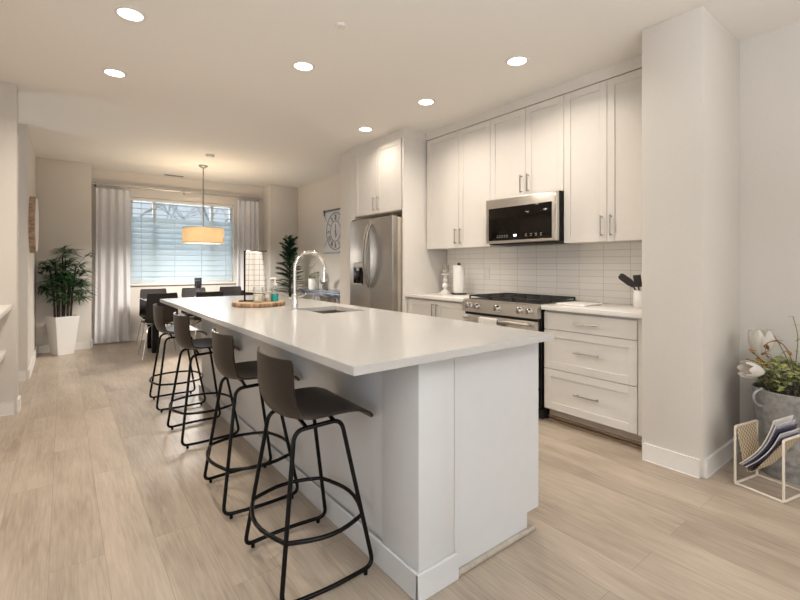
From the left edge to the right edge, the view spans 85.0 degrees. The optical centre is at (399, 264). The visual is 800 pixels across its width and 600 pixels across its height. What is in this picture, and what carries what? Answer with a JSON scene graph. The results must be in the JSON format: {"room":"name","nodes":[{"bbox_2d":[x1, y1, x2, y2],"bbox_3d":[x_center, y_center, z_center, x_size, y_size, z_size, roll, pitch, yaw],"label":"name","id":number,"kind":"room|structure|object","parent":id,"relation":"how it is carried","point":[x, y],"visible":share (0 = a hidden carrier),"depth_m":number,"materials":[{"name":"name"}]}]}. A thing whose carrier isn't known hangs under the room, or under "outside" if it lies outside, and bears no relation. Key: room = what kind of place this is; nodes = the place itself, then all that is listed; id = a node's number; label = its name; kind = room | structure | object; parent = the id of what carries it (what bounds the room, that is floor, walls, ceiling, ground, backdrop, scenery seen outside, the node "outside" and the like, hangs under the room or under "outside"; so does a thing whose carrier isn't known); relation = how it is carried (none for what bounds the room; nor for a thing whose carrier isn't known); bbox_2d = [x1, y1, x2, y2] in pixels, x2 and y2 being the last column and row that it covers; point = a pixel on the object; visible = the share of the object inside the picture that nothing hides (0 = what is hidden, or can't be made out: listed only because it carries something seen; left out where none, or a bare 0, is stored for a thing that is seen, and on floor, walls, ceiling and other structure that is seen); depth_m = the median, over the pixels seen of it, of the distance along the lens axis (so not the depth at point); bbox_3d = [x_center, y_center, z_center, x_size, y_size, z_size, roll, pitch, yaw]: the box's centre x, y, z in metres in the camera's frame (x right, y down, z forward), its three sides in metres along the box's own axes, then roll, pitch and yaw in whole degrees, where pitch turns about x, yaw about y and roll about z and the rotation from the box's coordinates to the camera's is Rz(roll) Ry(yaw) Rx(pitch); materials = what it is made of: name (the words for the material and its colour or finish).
{"room":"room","nodes":[
{"label":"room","id":0,"kind":"room"},
{"bbox_2d":[0,81,18,412],"bbox_3d":[-3.921,-0.135,3.195,1.695,2.740,0.190,0,0,-38],"label":"wall","id":1,"kind":"structure","parent":0,"point":[9,94],"depth_m":3.61,"materials":[{"name":"paint"}]},
{"bbox_2d":[0,395,20,415],"bbox_3d":[-3.365,1.183,3.607,0.345,0.111,0.196,0,0,-38],"label":"baseboard","id":2,"kind":"structure","parent":1,"relation":"attached to","point":[6,408],"depth_m":3.60,"materials":[{"name":"paint"}]},
{"bbox_2d":[19,124,35,379],"bbox_3d":[-4.586,-0.135,5.354,0.120,2.740,1.780,0,0,-38],"label":"wall","id":3,"kind":"structure","parent":0,"point":[27,158],"depth_m":4.68,"materials":[{"name":"paint"}]},
{"bbox_2d":[19,346,36,380],"bbox_3d":[-4.567,1.183,5.351,0.126,0.111,1.786,0,0,-38],"label":"baseboard","id":4,"kind":"structure","parent":3,"relation":"attached to","point":[22,374],"depth_m":4.82,"materials":[{"name":"paint"}]},
{"bbox_2d":[29,196,38,252],"bbox_3d":[-4.240,-0.465,5.064,0.072,0.650,0.650,0,0,-38],"label":"disc","id":5,"kind":"object","parent":3,"relation":"attached to","point":[33,201],"visible":1,"depth_m":4.87,"materials":[{"name":"brown wood"}]},
{"bbox_2d":[45,314,79,355],"bbox_3d":[-4.684,0.970,6.061,0.291,0.530,0.291,0,0,28],"label":"planter","id":6,"kind":"object","parent":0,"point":[62,329],"depth_m":5.98,"materials":[{"name":"white ceramic"}]},
{"bbox_2d":[36,157,90,352],"bbox_3d":[-5.083,-0.135,6.517,0.755,2.740,0.670,0,0,-38],"label":"wall","id":7,"kind":"structure","parent":0,"point":[63,188],"depth_m":6.29,"materials":[{"name":"paint"}]},
{"bbox_2d":[39,341,89,352],"bbox_3d":[-4.820,1.183,6.288,0.598,0.111,0.020,0,0,-38],"label":"baseboard","id":8,"kind":"structure","parent":7,"relation":"attached to","point":[79,345],"depth_m":6.37,"materials":[{"name":"paint"}]},
{"bbox_2d":[91,168,262,337],"bbox_3d":[-3.773,-0.135,7.667,2.725,2.740,0.150,0,0,-38],"label":"wall","id":9,"kind":"structure","parent":0,"point":[97,175],"depth_m":7.41,"materials":[{"name":"paint"}]},
{"bbox_2d":[92,329,201,343],"bbox_3d":[-3.723,1.183,7.603,2.704,0.111,0.020,0,0,-38],"label":"baseboard","id":10,"kind":"structure","parent":9,"relation":"attached to","point":[133,336],"depth_m":7.17,"materials":[{"name":"paint"}]},
{"bbox_2d":[91,182,262,200],"bbox_3d":[-3.700,-1.260,7.545,2.694,0.070,0.131,0,0,-38],"label":"curtain rod","id":11,"kind":"object","parent":9,"relation":"attached to","point":[92,183],"visible":0.97,"depth_m":7.38,"materials":[{"name":"silver metal"}]},
{"bbox_2d":[94,182,130,343],"bbox_3d":[-4.502,-0.035,6.851,0.484,2.479,0.093,0,0,-38],"label":"curtain","id":12,"kind":"object","parent":11,"relation":"hanging from","point":[113,207],"visible":1,"depth_m":6.85,"materials":[{"name":"white fabric"}]},
{"bbox_2d":[237,196,258,289],"bbox_3d":[-2.833,-0.035,8.142,0.423,2.479,0.084,0,0,-38],"label":"curtain","id":13,"kind":"object","parent":11,"relation":"hanging from","point":[248,211],"visible":0.61,"depth_m":8.13,"materials":[{"name":"white fabric"}]},
{"bbox_2d":[131,200,231,283],"bbox_3d":[-3.804,-0.403,7.688,1.650,1.415,0.060,0,0,-38],"label":"window","id":14,"kind":"structure","parent":9,"relation":"in","point":[153,205],"depth_m":7.57,"materials":[{"name":"paint"}]},
{"bbox_2d":[131,197,232,282],"bbox_3d":[-3.760,-0.403,7.630,1.630,1.407,0.097,0,0,-38],"label":"window blind","id":15,"kind":"object","parent":14,"relation":"attached to","point":[210,262],"visible":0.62,"depth_m":7.53,"materials":[{"name":"paint"}]},
{"bbox_2d":[131,282,236,285],"bbox_3d":[-3.754,0.324,7.622,1.730,0.033,0.145,0,0,-38],"label":"window sill","id":16,"kind":"structure","parent":9,"relation":"in","point":[147,284],"depth_m":7.49,"materials":[{"name":"paint"}]},
{"bbox_2d":[263,184,297,296],"bbox_3d":[-2.409,-0.135,8.581,0.550,2.740,0.670,0,0,-38],"label":"wall","id":17,"kind":"structure","parent":0,"point":[280,203],"depth_m":8.27,"materials":[{"name":"paint"}]},
{"bbox_2d":[340,148,366,304],"bbox_3d":[-0.442,-0.135,5.956,0.642,2.740,0.370,0,0,-38],"label":"wall","id":18,"kind":"structure","parent":0,"point":[347,159],"depth_m":5.78,"materials":[{"name":"paint"}]},
{"bbox_2d":[0,335,799,599],"bbox_3d":[-1.083,1.295,1.690,7.150,0.120,13.200,0,0,-38],"label":"floor","id":19,"kind":"structure","parent":0,"point":[100,499],"depth_m":2.10,"materials":[{"name":"brown wood"}]},
{"bbox_2d":[37,245,96,355],"bbox_3d":[-4.565,0.470,6.055,0.724,1.530,0.666,0,0,-38],"label":"potted palm","id":20,"kind":"object","parent":19,"relation":"on","point":[62,328],"visible":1,"depth_m":6.01,"materials":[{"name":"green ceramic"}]},
{"bbox_2d":[136,288,175,348],"bbox_3d":[-3.762,0.805,6.724,0.484,0.863,0.467,0,0,-38],"label":"dining chair","id":21,"kind":"object","parent":19,"relation":"on","point":[143,292],"visible":0.28,"depth_m":6.79,"materials":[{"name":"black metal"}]},
{"bbox_2d":[137,292,182,359],"bbox_3d":[-3.300,0.805,6.003,0.484,0.863,0.467,0,0,-38],"label":"dining chair","id":22,"kind":"object","parent":19,"relation":"on","point":[152,298],"visible":0.55,"depth_m":5.82,"materials":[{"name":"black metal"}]},
{"bbox_2d":[149,304,206,412],"bbox_3d":[-2.003,0.792,3.924,0.440,0.885,0.484,0,0,-37],"label":"bar stool","id":23,"kind":"object","parent":19,"relation":"on","point":[158,311],"visible":0.8,"depth_m":3.81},
{"bbox_2d":[138,293,239,352],"bbox_3d":[-3.023,0.860,6.749,1.660,0.750,0.980,0,0,-38],"label":"dining table","id":24,"kind":"object","parent":19,"relation":"on","point":[153,333],"visible":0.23,"depth_m":6.32,"materials":[{"name":"black wood"}]},
{"bbox_2d":[194,278,201,296],"bbox_3d":[-3.078,0.340,6.656,0.110,0.290,0.110,0,0,-38],"label":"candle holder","id":25,"kind":"object","parent":24,"relation":"on","point":[197,281],"visible":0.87,"depth_m":6.62,"materials":[{"name":"grey glass"}]},
{"bbox_2d":[194,278,201,287],"bbox_3d":[-3.078,0.276,6.656,0.104,0.162,0.104,0,0,-38],"label":"glass cup","id":26,"kind":"object","parent":25,"relation":"on","point":[197,281],"depth_m":6.62,"materials":[{"name":"glass"}]},
{"bbox_2d":[181,287,205,316],"bbox_3d":[-3.292,0.805,7.074,0.484,0.863,0.467,0,0,-38],"label":"dining chair","id":27,"kind":"object","parent":19,"relation":"on","point":[185,291],"visible":0.27,"depth_m":7.20,"materials":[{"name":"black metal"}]},
{"bbox_2d":[167,312,240,448],"bbox_3d":[-1.450,0.792,3.207,0.440,0.885,0.484,0,0,-40],"label":"bar stool","id":28,"kind":"object","parent":19,"relation":"on","point":[181,324],"visible":0.84,"depth_m":3.08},
{"bbox_2d":[189,291,223,353],"bbox_3d":[-2.817,0.805,6.351,0.484,0.863,0.467,0,0,-38],"label":"dining chair","id":29,"kind":"object","parent":19,"relation":"on","point":[214,293],"visible":0.38,"depth_m":6.16,"materials":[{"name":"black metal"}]},
{"bbox_2d":[219,286,240,293],"bbox_3d":[-2.828,0.805,7.445,0.484,0.863,0.467,0,0,-38],"label":"dining chair","id":30,"kind":"object","parent":19,"relation":"on","point":[233,289],"visible":0.12,"depth_m":7.63,"materials":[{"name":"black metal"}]},
{"bbox_2d":[203,327,299,518],"bbox_3d":[-0.824,0.792,2.396,0.440,0.885,0.484,0,0,-36],"label":"bar stool","id":31,"kind":"object","parent":19,"relation":"on","point":[222,344],"visible":0.73,"depth_m":2.25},
{"bbox_2d":[240,290,264,295],"bbox_3d":[-2.346,0.805,6.739,0.484,0.863,0.467,0,0,-38],"label":"dining chair","id":32,"kind":"object","parent":19,"relation":"on","point":[241,291],"visible":0.05,"depth_m":6.52,"materials":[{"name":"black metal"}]},
{"bbox_2d":[269,235,306,296],"bbox_3d":[-1.994,0.344,7.859,0.746,1.782,0.766,0,0,44],"label":"palm","id":33,"kind":"object","parent":19,"relation":"on","point":[288,248],"visible":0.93,"depth_m":7.78,"materials":[{"name":"green plant"}]},
{"bbox_2d":[244,346,373,599],"bbox_3d":[-0.391,0.792,1.828,0.440,0.885,0.484,0,0,-36],"label":"bar stool","id":34,"kind":"object","parent":19,"relation":"on","point":[275,375],"visible":1,"depth_m":1.73,"materials":[{"name":"brown plastic"}]},
{"bbox_2d":[299,288,339,302],"bbox_3d":[-1.080,0.826,7.010,0.335,0.831,1.820,0,0,-38],"label":"console table","id":35,"kind":"object","parent":19,"relation":"on","point":[335,294],"visible":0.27,"depth_m":7.05,"materials":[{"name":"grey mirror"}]},
{"bbox_2d":[308,278,318,288],"bbox_3d":[-1.475,0.320,7.476,0.184,0.180,0.184,0,0,-38],"label":"vase","id":36,"kind":"object","parent":35,"relation":"on","point":[312,283],"visible":0.92,"depth_m":7.40,"materials":[{"name":"ceramic"}]},
{"bbox_2d":[306,263,319,278],"bbox_3d":[-1.469,0.170,7.481,0.285,0.413,0.338,0,0,-38],"label":"bunch","id":37,"kind":"object","parent":36,"relation":"in","point":[313,264],"visible":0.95,"depth_m":7.46,"materials":[{"name":"green plant"}]},
{"bbox_2d":[199,318,537,599],"bbox_3d":[-0.605,0.791,3.117,0.809,0.890,3.245,0,0,-38],"label":"kitchen island","id":38,"kind":"object","parent":19,"relation":"on","point":[445,462],"visible":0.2,"depth_m":1.84,"materials":[{"name":"paint"}]},
{"bbox_2d":[160,295,553,375],"bbox_3d":[-0.759,0.330,3.032,1.078,0.030,3.412,0,0,-38],"label":"island countertop","id":39,"kind":"structure","parent":38,"relation":"on","point":[358,340],"depth_m":2.01,"materials":[{"name":"white stone"}]},
{"bbox_2d":[232,300,284,307],"bbox_3d":[-1.094,0.299,3.399,0.401,0.031,0.401,0,0,-38],"label":"board","id":40,"kind":"object","parent":39,"relation":"on","point":[264,304],"visible":0.84,"depth_m":3.25,"materials":[{"name":"brown wood"}]},
{"bbox_2d":[239,251,266,301],"bbox_3d":[-1.146,0.084,3.428,0.206,0.401,0.100,0,0,0],"label":"towel stand","id":41,"kind":"object","parent":40,"relation":"on","point":[244,300],"visible":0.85,"depth_m":3.42,"materials":[{"name":"metal"}]},
{"bbox_2d":[245,250,266,292],"bbox_3d":[-1.126,0.053,3.428,0.150,0.338,0.071,0,0,0],"label":"tea towel","id":42,"kind":"object","parent":41,"relation":"hanging from","point":[256,282],"visible":1,"depth_m":3.41,"materials":[{"name":"fabric"}]},
{"bbox_2d":[253,294,262,301],"bbox_3d":[-1.082,0.227,3.337,0.080,0.115,0.082,0,0,-38],"label":"candle jar","id":43,"kind":"object","parent":40,"relation":"on","point":[256,297],"visible":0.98,"depth_m":3.31,"materials":[{"name":"glass"}]},
{"bbox_2d":[265,291,271,300],"bbox_3d":[-1.031,0.232,3.426,0.066,0.105,0.069,0,0,-38],"label":"candle jar","id":44,"kind":"object","parent":40,"relation":"on","point":[267,293],"visible":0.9,"depth_m":3.40,"materials":[{"name":"glass"}]},
{"bbox_2d":[270,277,277,300],"bbox_3d":[-0.985,0.190,3.413,0.074,0.188,0.058,0,0,-38],"label":"soap bottle","id":45,"kind":"object","parent":40,"relation":"on","point":[274,297],"visible":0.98,"depth_m":3.40,"materials":[{"name":"teal glass"}]},
{"bbox_2d":[288,250,325,309],"bbox_3d":[-0.658,0.102,3.117,0.287,0.425,0.060,0,0,-38],"label":"kitchen faucet","id":46,"kind":"object","parent":39,"relation":"on","point":[295,297],"visible":1,"depth_m":3.06,"materials":[{"name":"silver metal"}]},
{"bbox_2d":[312,310,344,313],"bbox_3d":[-0.496,0.441,3.094,0.337,0.189,0.437,0,0,-38],"label":"sink","id":47,"kind":"object","parent":39,"relation":"in","point":[326,311],"visible":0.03,"depth_m":3.32,"materials":[{"name":"metal"}]},
{"bbox_2d":[350,214,401,311],"bbox_3d":[-0.093,0.340,5.290,0.843,1.790,0.890,0,0,-38],"label":"refrigerator","id":48,"kind":"object","parent":19,"relation":"on","point":[375,243],"visible":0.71,"depth_m":4.98,"materials":[{"name":"metal"}]},
{"bbox_2d":[402,136,446,312],"bbox_3d":[0.290,-0.089,4.996,0.653,2.649,0.024,0,0,-38],"label":"panel","id":49,"kind":"object","parent":19,"relation":"on","point":[422,267],"visible":0.36,"depth_m":4.90,"materials":[{"name":"paint"}]},
{"bbox_2d":[408,297,464,320],"bbox_3d":[0.581,0.793,4.634,0.634,0.884,0.897,0,0,-38],"label":"base cabinet","id":50,"kind":"object","parent":19,"relation":"on","point":[420,306],"visible":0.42,"depth_m":4.43,"materials":[{"name":"paint"}]},
{"bbox_2d":[405,292,475,301],"bbox_3d":[0.582,0.333,4.628,0.626,0.032,0.908,0,0,-38],"label":"countertop","id":51,"kind":"structure","parent":50,"relation":"on","point":[434,295],"depth_m":4.54,"materials":[{"name":"white stone"}]},
{"bbox_2d":[440,270,450,292],"bbox_3d":[0.520,0.160,5.006,0.124,0.315,0.124,0,0,-38],"label":"candle holder","id":52,"kind":"object","parent":51,"relation":"on","point":[445,273],"visible":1,"depth_m":4.98,"materials":[{"name":"white ceramic"}]},
{"bbox_2d":[451,263,466,294],"bbox_3d":[0.639,0.145,4.737,0.170,0.344,0.170,0,0,-38],"label":"paper towel holder","id":53,"kind":"object","parent":51,"relation":"on","point":[458,270],"visible":1,"depth_m":4.68,"materials":[{"name":"white paper"}]},
{"bbox_2d":[462,293,581,418],"bbox_3d":[1.065,0.755,3.915,0.726,0.959,0.806,0,0,-38],"label":"gas range","id":54,"kind":"object","parent":19,"relation":"on","point":[513,310],"visible":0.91,"depth_m":3.63,"materials":[{"name":"metal"}]},
{"bbox_2d":[478,317,499,325],"bbox_3d":[0.760,0.593,3.745,0.049,0.281,0.201,0,0,-38],"label":"dish towel","id":55,"kind":"object","parent":54,"relation":"hanging from","point":[484,320],"visible":0.2,"depth_m":3.73,"materials":[{"name":"grey fabric"}]},
{"bbox_2d":[464,298,581,306],"bbox_3d":[1.098,0.320,3.941,0.643,0.020,0.806,0,0,-38],"label":"cooktop","id":56,"kind":"object","parent":54,"relation":"in","point":[503,302],"depth_m":3.71,"materials":[{"name":"metal"}]},
{"bbox_2d":[544,310,641,449],"bbox_3d":[1.593,0.793,3.323,0.634,0.884,0.764,0,0,-38],"label":"base cabinet","id":57,"kind":"object","parent":19,"relation":"on","point":[593,362],"visible":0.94,"depth_m":3.12,"materials":[{"name":"paint"}]},
{"bbox_2d":[541,301,641,318],"bbox_3d":[1.590,0.333,3.321,0.626,0.032,0.771,0,0,-38],"label":"countertop","id":58,"kind":"structure","parent":57,"relation":"on","point":[609,309],"depth_m":3.18,"materials":[{"name":"white stone"}]},
{"bbox_2d":[556,301,601,306],"bbox_3d":[1.424,0.309,3.474,0.260,0.014,0.240,0,0,-38],"label":"tray","id":59,"kind":"object","parent":58,"relation":"on","point":[573,303],"visible":1,"depth_m":3.43,"materials":[{"name":"ceramic"}]},
{"bbox_2d":[633,290,641,307],"bbox_3d":[1.796,0.252,3.238,0.120,0.130,0.120,0,0,-38],"label":"utensil crock","id":60,"kind":"object","parent":58,"relation":"on","point":[637,296],"visible":0.46,"depth_m":3.21,"materials":[{"name":"white ceramic"}]},
{"bbox_2d":[618,273,635,289],"bbox_3d":[1.738,0.177,3.296,0.016,0.226,0.176,0,0,-44],"label":"spatula","id":61,"kind":"object","parent":60,"relation":"in","point":[628,281],"visible":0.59,"depth_m":3.31,"materials":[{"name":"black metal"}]},
{"bbox_2d":[633,275,641,289],"bbox_3d":[1.763,0.185,3.232,0.043,0.227,0.063,0,0,-38],"label":"spatula","id":62,"kind":"object","parent":60,"relation":"in","point":[637,278],"visible":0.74,"depth_m":3.22,"materials":[{"name":"black plastic"}]},
{"bbox_2d":[734,419,799,503],"bbox_3d":[2.039,1.069,2.410,0.238,0.332,0.236,0,0,-26],"label":"magazine rack","id":63,"kind":"object","parent":19,"relation":"on","point":[747,431],"visible":0.87,"depth_m":2.46,"materials":[{"name":"beige metal"}]},
{"bbox_2d":[739,415,793,463],"bbox_3d":[2.015,0.962,2.404,0.200,0.290,0.162,0,0,-26],"label":"magazine","id":64,"kind":"object","parent":63,"relation":"in","point":[789,418],"visible":0.37,"depth_m":2.34,"materials":[{"name":"white paper"}]},
{"bbox_2d":[741,419,795,464],"bbox_3d":[2.023,0.976,2.400,0.200,0.273,0.162,0,0,-26],"label":"magazine","id":65,"kind":"object","parent":63,"relation":"in","point":[789,423],"visible":0.38,"depth_m":2.33,"materials":[{"name":"white paper"}]},
{"bbox_2d":[743,424,797,465],"bbox_3d":[2.032,0.989,2.397,0.200,0.256,0.162,0,0,-26],"label":"magazine","id":66,"kind":"object","parent":63,"relation":"in","point":[792,427],"visible":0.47,"depth_m":2.33,"materials":[{"name":"paper"}]},
{"bbox_2d":[746,428,799,466],"bbox_3d":[2.040,1.003,2.393,0.200,0.239,0.162,0,0,-26],"label":"magazine","id":67,"kind":"object","parent":63,"relation":"in","point":[795,431],"visible":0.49,"depth_m":2.33,"materials":[{"name":"paper"}]},
{"bbox_2d":[748,433,799,467],"bbox_3d":[2.049,1.016,2.389,0.200,0.221,0.162,0,0,-26],"label":"magazine","id":68,"kind":"object","parent":63,"relation":"in","point":[780,442],"visible":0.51,"depth_m":2.33,"materials":[{"name":"black paper"}]},
{"bbox_2d":[751,381,799,484],"bbox_3d":[2.307,0.979,2.573,0.369,0.512,0.368,0,0,-38],"label":"bucket","id":69,"kind":"object","parent":19,"relation":"on","point":[769,407],"visible":0.7,"depth_m":2.50,"materials":[{"name":"grey metal"}]},
{"bbox_2d":[747,329,783,393],"bbox_3d":[2.237,0.616,2.647,0.125,0.442,0.208,0,0,-38],"label":"flower","id":70,"kind":"object","parent":69,"relation":"in","point":[757,339],"visible":0.78,"depth_m":2.65,"materials":[{"name":"white plant"}]},
{"bbox_2d":[749,356,799,396],"bbox_3d":[2.320,0.747,2.579,0.439,0.377,0.428,0,0,-38],"label":"foliage","id":71,"kind":"object","parent":69,"relation":"in","point":[783,368],"visible":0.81,"depth_m":2.56,"materials":[{"name":"green plant"}]},
{"bbox_2d":[749,349,777,388],"bbox_3d":[2.179,0.670,2.592,0.216,0.332,0.062,0,0,7],"label":"twig","id":72,"kind":"object","parent":71,"relation":"in","point":[750,350],"visible":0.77,"depth_m":2.60,"materials":[{"name":"brown plant"}]},
{"bbox_2d":[761,340,794,379],"bbox_3d":[2.230,0.635,2.550,0.194,0.400,0.072,0,0,6],"label":"twig","id":73,"kind":"object","parent":71,"relation":"in","point":[765,346],"visible":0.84,"depth_m":2.55,"materials":[{"name":"brown plant"}]},
{"bbox_2d":[766,329,793,395],"bbox_3d":[2.302,0.614,2.655,0.148,0.442,0.033,0,0,16],"label":"twig","id":74,"kind":"object","parent":71,"relation":"in","point":[766,329],"visible":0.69,"depth_m":2.65,"materials":[{"name":"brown plant"}]},
{"bbox_2d":[783,374,788,394],"bbox_3d":[2.236,0.739,2.526,0.103,0.235,0.035,0,0,-38],"label":"twig","id":75,"kind":"object","parent":71,"relation":"in","point":[785,374],"visible":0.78,"depth_m":2.51,"materials":[{"name":"brown plant"}]},
{"bbox_2d":[788,316,799,391],"bbox_3d":[2.400,0.574,2.656,0.077,0.522,0.046,0,0,-6],"label":"twig","id":76,"kind":"object","parent":71,"relation":"in","point":[798,339],"visible":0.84,"depth_m":2.65,"materials":[{"name":"green plant"}]},
{"bbox_2d":[793,381,798,396],"bbox_3d":[2.267,0.754,2.501,0.034,0.205,0.097,0,0,41],"label":"twig","id":77,"kind":"object","parent":71,"relation":"in","point":[796,384],"visible":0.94,"depth_m":2.48,"materials":[{"name":"brown plant"}]},
{"bbox_2d":[0,0,799,187],"bbox_3d":[-1.083,-1.565,1.690,7.150,0.120,13.200,0,0,-38],"label":"ceiling","id":78,"kind":"structure","parent":0,"point":[218,78],"depth_m":3.29,"materials":[{"name":"paint"}]},
{"bbox_2d":[101,68,127,77],"bbox_3d":[-2.233,-1.502,3.418,0.176,0.006,0.176,0,0,-38],"label":"recessed light","id":79,"kind":"object","parent":78,"relation":"in","point":[113,72],"visible":1,"depth_m":3.41,"materials":[{"name":"paint"}]},
{"bbox_2d":[113,5,146,21],"bbox_3d":[-1.616,-1.502,2.618,0.176,0.006,0.176,0,0,-38],"label":"recessed light","id":80,"kind":"object","parent":78,"relation":"in","point":[128,13],"visible":1,"depth_m":2.61,"materials":[{"name":"paint"}]},
{"bbox_2d":[163,174,202,178],"bbox_3d":[-3.678,-1.500,7.418,0.600,0.009,0.120,0,0,-38],"label":"ceiling vent","id":81,"kind":"object","parent":78,"relation":"in","point":[163,174],"visible":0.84,"depth_m":7.39,"materials":[{"name":"metal"}]},
{"bbox_2d":[182,165,223,243],"bbox_3d":[-2.977,-0.915,6.608,0.576,1.180,0.576,0,0,-38],"label":"pendant lamp","id":82,"kind":"object","parent":78,"relation":"hanging from","point":[190,234],"visible":1,"depth_m":6.38,"materials":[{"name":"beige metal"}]},
{"bbox_2d":[292,61,314,70],"bbox_3d":[-0.729,-1.502,3.302,0.176,0.006,0.176,0,0,-38],"label":"recessed light","id":83,"kind":"object","parent":78,"relation":"in","point":[298,65],"visible":1,"depth_m":3.29,"materials":[{"name":"paint"}]},
{"bbox_2d":[335,22,346,28],"bbox_3d":[-0.370,-1.498,2.738,0.072,0.014,0.072,0,0,-38],"label":"sprinkler cover","id":84,"kind":"object","parent":78,"relation":"attached to","point":[340,25],"visible":1,"depth_m":2.72,"materials":[{"name":"paint"}]},
{"bbox_2d":[358,127,372,131],"bbox_3d":[-0.383,-1.502,4.833,0.176,0.006,0.176,0,0,-38],"label":"recessed light","id":85,"kind":"object","parent":78,"relation":"in","point":[364,129],"visible":1,"depth_m":4.83,"materials":[{"name":"paint"}]},
{"bbox_2d":[417,98,435,104],"bbox_3d":[0.241,-1.502,4.026,0.176,0.006,0.176,0,0,-38],"label":"recessed light","id":86,"kind":"object","parent":78,"relation":"in","point":[424,101],"visible":1,"depth_m":4.01,"materials":[{"name":"paint"}]},
{"bbox_2d":[505,55,529,65],"bbox_3d":[0.864,-1.502,3.218,0.176,0.006,0.176,0,0,-38],"label":"recessed light","id":87,"kind":"object","parent":78,"relation":"in","point":[518,60],"visible":1,"depth_m":3.21,"materials":[{"name":"paint"}]},
{"bbox_2d":[298,22,799,423],"bbox_3d":[1.688,-0.135,3.829,0.148,2.740,13.200,0,0,-38],"label":"wall","id":88,"kind":"structure","parent":0,"point":[769,61],"depth_m":2.90,"materials":[{"name":"paint"}]},
{"bbox_2d":[323,208,339,252],"bbox_3d":[-1.086,-0.578,7.284,0.048,0.755,0.800,0,0,-38],"label":"scroll","id":89,"kind":"object","parent":88,"relation":"attached to","point":[332,219],"visible":0.63,"depth_m":7.37,"materials":[{"name":"white fabric"}]},
{"bbox_2d":[355,138,401,218],"bbox_3d":[-0.040,-1.012,5.394,0.688,0.804,1.006,0,0,-38],"label":"upper cabinet","id":90,"kind":"object","parent":88,"relation":"attached to","point":[378,170],"visible":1,"depth_m":5.17,"materials":[{"name":"paint"}]},
{"bbox_2d":[355,128,425,154],"bbox_3d":[-0.011,-1.460,5.401,0.638,0.090,1.034,0,0,-38],"label":"trim","id":91,"kind":"structure","parent":88,"relation":"attached to","point":[405,132],"depth_m":4.98,"materials":[{"name":"paint"}]},
{"bbox_2d":[427,120,510,249],"bbox_3d":[0.704,-0.797,4.686,0.362,1.234,0.928,0,0,-38],"label":"upper cabinet","id":92,"kind":"object","parent":88,"relation":"attached to","point":[458,162],"visible":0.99,"depth_m":4.56,"materials":[{"name":"paint"}]},
{"bbox_2d":[490,95,563,199],"bbox_3d":[1.228,-1.016,4.007,0.362,0.797,0.783,0,0,-38],"label":"upper cabinet","id":93,"kind":"object","parent":88,"relation":"attached to","point":[527,144],"visible":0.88,"depth_m":3.88,"materials":[{"name":"paint"}]},
{"bbox_2d":[486,190,568,245],"bbox_3d":[1.211,-0.401,3.982,0.418,0.425,0.755,0,0,-38],"label":"microwave","id":94,"kind":"object","parent":93,"relation":"attached to","point":[537,218],"visible":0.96,"depth_m":3.80,"materials":[{"name":"metal"}]},
{"bbox_2d":[426,55,641,140],"bbox_3d":[1.187,-1.460,4.096,0.335,0.090,2.495,0,0,-38],"label":"trim","id":95,"kind":"structure","parent":88,"relation":"attached to","point":[635,63],"depth_m":3.74,"materials":[{"name":"paint"}]},
{"bbox_2d":[564,68,641,243],"bbox_3d":[1.699,-0.797,3.397,0.362,1.234,0.756,0,0,-38],"label":"upper cabinet","id":96,"kind":"object","parent":88,"relation":"attached to","point":[603,120],"visible":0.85,"depth_m":3.34,"materials":[{"name":"paint"}]},
{"bbox_2d":[642,6,739,477],"bbox_3d":[1.917,-0.135,2.868,0.680,2.740,0.338,0,0,-38],"label":"wall column","id":97,"kind":"structure","parent":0,"point":[691,61],"depth_m":2.68,"materials":[{"name":"paint"}]},
{"bbox_2d":[642,435,740,478],"bbox_3d":[1.909,1.183,2.844,0.670,0.111,0.344,0,0,-38],"label":"baseboard","id":98,"kind":"structure","parent":97,"relation":"attached to","point":[682,463],"depth_m":2.65,"materials":[{"name":"paint"}]},
{"bbox_2d":[737,360,784,393],"bbox_3d":[2.140,0.694,2.544,0.346,0.285,0.096,0,0,-10],"label":"flower","id":99,"kind":"object","parent":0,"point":[749,369],"visible":0.96,"depth_m":2.53,"materials":[{"name":"white plant"}]},
{"bbox_3d":[-2.939,-0.135,2.614,0.140,2.740,1.930,0,0,-38],"label":"wall","id":100,"kind":"structure","parent":0,"visible":0},
{"bbox_2d":[0,350,5,362],"bbox_3d":[-2.891,0.720,2.903,0.286,0.040,1.528,0,0,-38],"label":"wall shelf","id":101,"kind":"object","parent":100,"relation":"attached to","point":[2,352],"visible":1,"depth_m":3.45,"materials":[{"name":"paint"}]},
{"bbox_2d":[0,305,11,318],"bbox_3d":[-2.876,0.347,2.914,0.323,0.040,1.528,0,0,-38],"label":"wall shelf","id":102,"kind":"object","parent":100,"relation":"attached to","point":[4,309],"visible":1,"depth_m":3.28,"materials":[{"name":"paint"}]},
{"label":"outside","id":103,"kind":"structure","parent":0,"visible":0},
{"bbox_3d":[-13.308,1.585,20.519,28.000,0.100,31.250,0,0,-38],"label":"ground","id":104,"kind":"structure","parent":103,"visible":0},
{"bbox_2d":[139,203,209,249],"bbox_3d":[-6.893,-1.143,10.869,5.020,5.362,3.116,0,0,-18],"label":"bare tree","id":105,"kind":"object","parent":104,"relation":"on","point":[157,206],"visible":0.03,"depth_m":11.88,"materials":[{"name":"grey plant"}]},
{"bbox_2d":[159,204,228,226],"bbox_3d":[-6.132,-1.288,14.178,4.779,5.651,3.084,0,0,-42],"label":"bare tree","id":106,"kind":"object","parent":104,"relation":"on","point":[172,207],"visible":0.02,"depth_m":13.93,"materials":[{"name":"grey plant"}]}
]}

